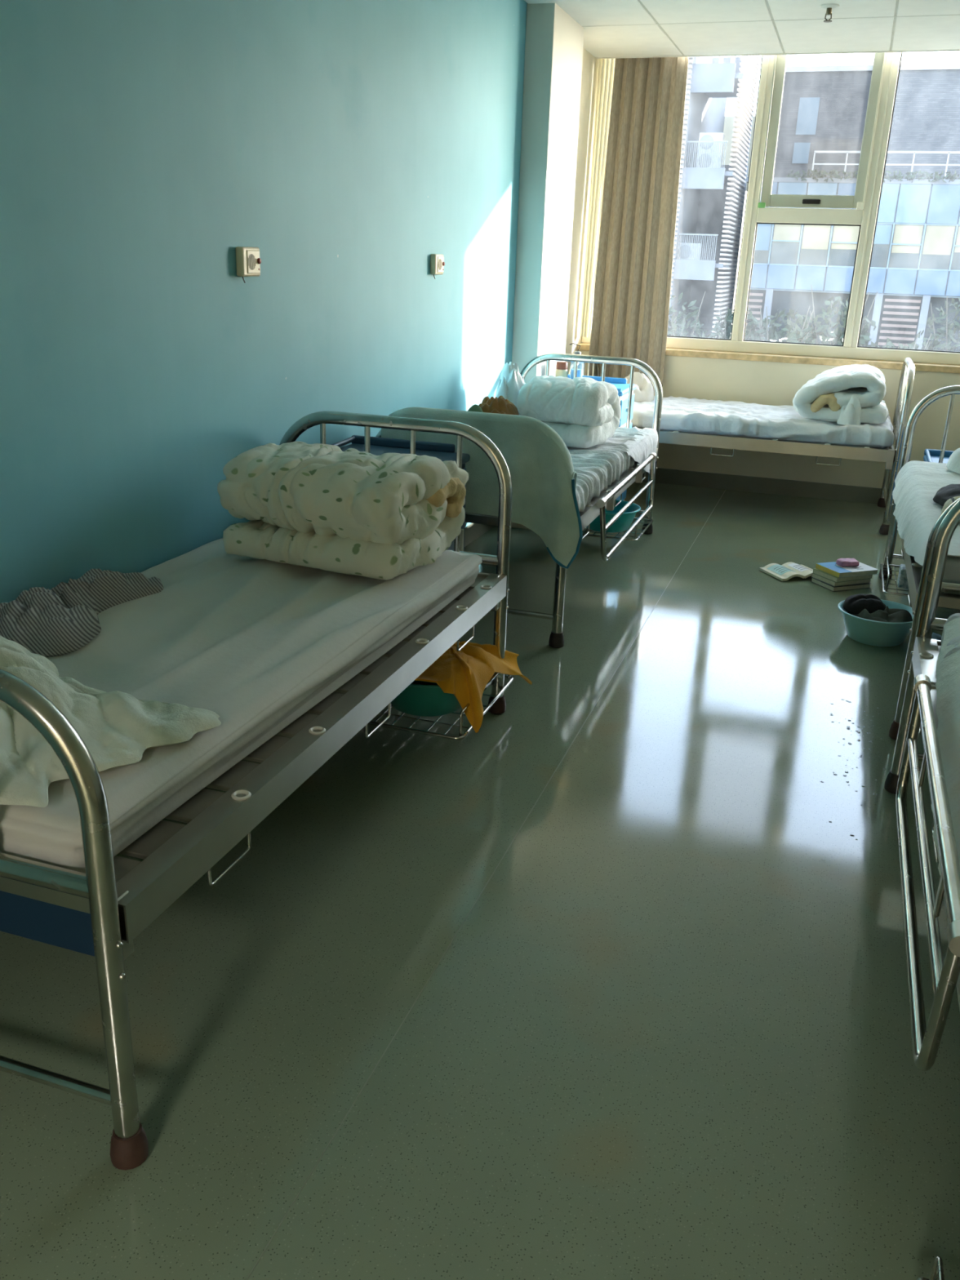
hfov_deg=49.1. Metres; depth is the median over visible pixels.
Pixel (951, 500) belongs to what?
plaid shirt
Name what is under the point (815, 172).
hedge
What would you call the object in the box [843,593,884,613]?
garment
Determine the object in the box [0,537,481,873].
mattress
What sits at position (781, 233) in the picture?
blind
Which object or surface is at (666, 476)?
baseboard
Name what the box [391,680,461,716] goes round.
basin
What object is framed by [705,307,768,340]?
bush
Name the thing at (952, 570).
mattress
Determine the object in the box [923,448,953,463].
base cabinet
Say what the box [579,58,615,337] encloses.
sheer curtain
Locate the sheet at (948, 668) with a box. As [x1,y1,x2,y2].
[930,617,959,875]
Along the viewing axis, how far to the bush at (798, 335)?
33.16 m
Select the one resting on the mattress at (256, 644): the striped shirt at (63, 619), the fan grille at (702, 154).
the striped shirt at (63, 619)
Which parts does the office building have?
slat panel, slat panel, slat panel, slat panel, panel, panel, panel, panel, panel, panel, panel, panel, panel, panel, slat panel, slat panel, slat panel, slat panel, slat panel, slat panel, panel, slat panel, slat panel, panel, panel, panel, panel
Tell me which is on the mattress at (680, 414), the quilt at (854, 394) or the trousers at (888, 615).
the quilt at (854, 394)
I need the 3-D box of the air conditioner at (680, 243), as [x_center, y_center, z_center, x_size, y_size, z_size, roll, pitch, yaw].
[7.827,-14.509,39.419,0.860,0.680,0.390,8,21,17]
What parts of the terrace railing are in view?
post, post, rail, rail, post, post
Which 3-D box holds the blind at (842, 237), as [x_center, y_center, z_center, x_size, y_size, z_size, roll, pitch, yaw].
[13.605,-14.992,39.094,0.950,0.886,0.020,8,21,17]
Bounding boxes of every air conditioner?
[677,242,702,259]
[696,132,724,168]
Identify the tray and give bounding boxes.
[340,443,470,464]
[609,382,636,396]
[923,454,949,463]
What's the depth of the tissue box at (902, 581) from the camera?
4.74 m
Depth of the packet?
5.07 m
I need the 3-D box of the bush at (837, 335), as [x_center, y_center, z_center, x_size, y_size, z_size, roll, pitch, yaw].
[11.610,-8.733,34.691,3.150,5.578,2.332,8,21,17]
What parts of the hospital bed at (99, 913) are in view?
blue panel, foot frame, rail, head frame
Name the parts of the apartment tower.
balcony railing, roof post, balcony railing, roof post, roof post, roof post, corner post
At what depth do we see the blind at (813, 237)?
39.41 m
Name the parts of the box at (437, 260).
plate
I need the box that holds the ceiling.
[524,0,959,58]
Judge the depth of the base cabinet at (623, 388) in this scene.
6.13 m
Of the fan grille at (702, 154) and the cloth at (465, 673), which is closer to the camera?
the cloth at (465, 673)
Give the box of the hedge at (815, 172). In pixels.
[785,168,959,182]
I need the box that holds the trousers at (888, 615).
[847,603,912,622]
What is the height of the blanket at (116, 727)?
0.149 m
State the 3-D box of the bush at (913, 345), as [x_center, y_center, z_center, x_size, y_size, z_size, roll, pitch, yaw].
[12.886,-7.421,32.989,2.590,4.322,1.986,8,21,17]
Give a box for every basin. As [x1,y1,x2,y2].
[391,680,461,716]
[586,499,640,532]
[837,599,914,646]
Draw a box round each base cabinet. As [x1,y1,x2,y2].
[331,435,470,551]
[567,374,636,500]
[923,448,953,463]
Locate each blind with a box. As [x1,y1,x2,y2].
[755,223,771,250]
[773,224,800,242]
[801,225,831,249]
[831,225,859,249]
[873,224,892,244]
[891,224,923,253]
[922,225,955,255]
[954,226,959,252]
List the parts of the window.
frame, handle, sash rail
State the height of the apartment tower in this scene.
16.600 m
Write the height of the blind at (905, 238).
0.955 m
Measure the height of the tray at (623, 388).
0.030 m
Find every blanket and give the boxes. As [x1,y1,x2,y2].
[0,635,221,807]
[381,407,582,568]
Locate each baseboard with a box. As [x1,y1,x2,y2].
[464,523,494,546]
[642,467,881,504]
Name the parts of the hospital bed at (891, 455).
foot frame, rail, head frame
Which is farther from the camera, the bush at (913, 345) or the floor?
the bush at (913, 345)
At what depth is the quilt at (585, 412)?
4.94 m
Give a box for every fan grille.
[678,244,691,258]
[697,153,711,167]
[700,134,713,149]
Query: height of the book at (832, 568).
0.023 m
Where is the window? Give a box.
[581,52,959,364]
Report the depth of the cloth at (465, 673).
3.22 m
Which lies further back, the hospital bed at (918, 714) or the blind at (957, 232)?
the blind at (957, 232)
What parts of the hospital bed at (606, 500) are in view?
foot frame, head frame, rail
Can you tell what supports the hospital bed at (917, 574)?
on the floor
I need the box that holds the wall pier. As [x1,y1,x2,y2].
[511,2,584,382]
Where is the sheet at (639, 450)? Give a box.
[620,427,657,474]
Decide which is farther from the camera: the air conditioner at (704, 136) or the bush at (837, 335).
the air conditioner at (704, 136)
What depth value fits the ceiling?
5.60 m
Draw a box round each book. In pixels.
[810,577,871,591]
[811,572,871,586]
[813,568,873,582]
[815,561,878,577]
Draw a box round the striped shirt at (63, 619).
[0,568,164,657]
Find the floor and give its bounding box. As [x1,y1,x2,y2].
[0,481,959,1279]
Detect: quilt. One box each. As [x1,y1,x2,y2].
[217,441,468,580]
[516,375,621,448]
[792,364,888,425]
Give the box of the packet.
[835,558,859,566]
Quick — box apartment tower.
[668,55,759,337]
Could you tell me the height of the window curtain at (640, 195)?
2.135 m
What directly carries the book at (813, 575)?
on the book at (866, 585)
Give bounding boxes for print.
[818,564,852,573]
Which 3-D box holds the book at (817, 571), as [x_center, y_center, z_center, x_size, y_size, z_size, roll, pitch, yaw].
[1.759,-0.322,5.095,0.228,0.024,0.165,-7,22,-23]
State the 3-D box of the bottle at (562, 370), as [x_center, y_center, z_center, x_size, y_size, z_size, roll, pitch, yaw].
[0.469,-1.534,6.042,0.072,0.124,0.072,8,21,17]
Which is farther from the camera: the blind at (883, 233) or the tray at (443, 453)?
the blind at (883, 233)
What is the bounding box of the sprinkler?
[820,3,839,22]
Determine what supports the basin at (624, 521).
on the hospital bed at (606, 500)
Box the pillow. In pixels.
[946,448,959,474]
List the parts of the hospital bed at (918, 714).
head frame, rail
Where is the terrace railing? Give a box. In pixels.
[811,151,959,179]
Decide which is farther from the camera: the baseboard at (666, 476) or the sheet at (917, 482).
the baseboard at (666, 476)
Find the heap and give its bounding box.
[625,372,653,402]
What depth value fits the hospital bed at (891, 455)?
6.14 m
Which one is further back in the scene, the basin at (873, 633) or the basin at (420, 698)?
the basin at (873, 633)
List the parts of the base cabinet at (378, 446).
door, handle, drawer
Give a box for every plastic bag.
[495,361,525,415]
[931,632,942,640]
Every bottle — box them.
[555,361,568,377]
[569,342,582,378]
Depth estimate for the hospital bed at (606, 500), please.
4.94 m
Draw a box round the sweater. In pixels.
[478,395,519,415]
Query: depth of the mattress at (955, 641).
2.60 m
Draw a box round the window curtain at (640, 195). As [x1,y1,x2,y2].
[588,57,688,386]
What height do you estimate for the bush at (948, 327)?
5.639 m
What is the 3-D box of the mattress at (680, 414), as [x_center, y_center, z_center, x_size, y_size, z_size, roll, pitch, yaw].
[1.587,-1.393,6.580,1.875,0.135,0.797,8,21,17]
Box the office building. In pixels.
[746,63,959,351]
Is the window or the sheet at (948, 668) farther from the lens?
the window
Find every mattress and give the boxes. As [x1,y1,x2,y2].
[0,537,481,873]
[567,426,644,511]
[631,395,893,448]
[937,613,959,675]
[942,555,959,583]
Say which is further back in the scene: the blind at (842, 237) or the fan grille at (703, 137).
the blind at (842, 237)
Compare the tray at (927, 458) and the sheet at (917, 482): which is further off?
the tray at (927, 458)
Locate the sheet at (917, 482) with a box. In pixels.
[892,460,959,566]
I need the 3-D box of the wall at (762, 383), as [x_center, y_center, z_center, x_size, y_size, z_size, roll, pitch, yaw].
[2.092,-1.440,7.050,3.380,0.900,0.274,8,21,17]
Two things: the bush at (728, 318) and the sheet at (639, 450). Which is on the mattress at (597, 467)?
the sheet at (639, 450)
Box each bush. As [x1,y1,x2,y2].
[666,291,707,337]
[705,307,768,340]
[750,306,815,343]
[801,284,877,346]
[877,333,931,350]
[915,296,959,351]
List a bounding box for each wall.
[0,0,599,603]
[577,342,959,488]
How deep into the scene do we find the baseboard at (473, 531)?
5.65 m
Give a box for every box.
[235,246,261,282]
[430,253,444,279]
[897,564,908,588]
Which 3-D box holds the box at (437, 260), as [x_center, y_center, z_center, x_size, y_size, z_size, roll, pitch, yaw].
[-0.185,-1.639,4.618,0.034,0.103,0.104,8,21,17]
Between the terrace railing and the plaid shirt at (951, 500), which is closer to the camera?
the plaid shirt at (951, 500)
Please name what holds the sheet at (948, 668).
on the mattress at (955, 641)
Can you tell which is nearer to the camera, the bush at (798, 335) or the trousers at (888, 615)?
the trousers at (888, 615)
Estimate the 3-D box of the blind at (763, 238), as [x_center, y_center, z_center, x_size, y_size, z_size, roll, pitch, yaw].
[10.565,-15.382,40.051,0.950,1.010,0.020,8,21,17]
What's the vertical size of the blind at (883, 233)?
0.668 m
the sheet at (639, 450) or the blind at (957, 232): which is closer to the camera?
the sheet at (639, 450)
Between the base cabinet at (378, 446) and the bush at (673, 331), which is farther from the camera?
the bush at (673, 331)
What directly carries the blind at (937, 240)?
hanging from the office building
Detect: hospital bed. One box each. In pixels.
[0,410,513,1169]
[375,352,662,648]
[568,354,915,534]
[878,385,959,740]
[884,499,959,1279]
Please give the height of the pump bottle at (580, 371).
0.229 m
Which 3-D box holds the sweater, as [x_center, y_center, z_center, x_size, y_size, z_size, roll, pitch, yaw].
[0.078,-1.058,5.041,0.224,0.218,0.273,8,21,17]
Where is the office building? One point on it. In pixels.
(915, 260)
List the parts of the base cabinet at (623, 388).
door, drawer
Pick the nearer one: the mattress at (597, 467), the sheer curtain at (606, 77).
the mattress at (597, 467)
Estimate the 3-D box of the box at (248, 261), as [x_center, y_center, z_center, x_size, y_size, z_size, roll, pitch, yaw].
[-0.699,-1.137,3.190,0.034,0.103,0.104,8,21,17]
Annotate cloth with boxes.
[414,640,532,733]
[467,404,483,412]
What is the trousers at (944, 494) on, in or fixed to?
on the sheet at (917, 482)
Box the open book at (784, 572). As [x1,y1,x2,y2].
[759,561,813,581]
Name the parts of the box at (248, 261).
plate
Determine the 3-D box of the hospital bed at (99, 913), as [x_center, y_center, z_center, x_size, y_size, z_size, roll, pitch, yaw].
[-0.612,0.039,2.644,0.852,0.956,2.136,8,21,17]
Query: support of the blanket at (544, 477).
hanging from the hospital bed at (606, 500)
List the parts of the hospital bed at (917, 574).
rail, head frame, foot frame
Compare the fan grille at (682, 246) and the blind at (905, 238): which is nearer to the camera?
the blind at (905, 238)
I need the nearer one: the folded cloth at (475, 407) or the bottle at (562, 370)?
the folded cloth at (475, 407)
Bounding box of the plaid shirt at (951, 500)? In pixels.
[941,496,959,523]
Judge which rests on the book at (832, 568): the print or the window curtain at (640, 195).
the print
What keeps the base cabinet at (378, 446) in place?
on the floor
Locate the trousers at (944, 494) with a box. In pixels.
[933,484,959,506]
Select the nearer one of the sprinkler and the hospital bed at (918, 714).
the hospital bed at (918, 714)
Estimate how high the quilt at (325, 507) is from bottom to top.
0.308 m
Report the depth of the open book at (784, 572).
5.22 m
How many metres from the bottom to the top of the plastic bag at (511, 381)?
0.356 m
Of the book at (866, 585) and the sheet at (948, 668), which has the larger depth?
the book at (866, 585)
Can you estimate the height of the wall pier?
2.662 m

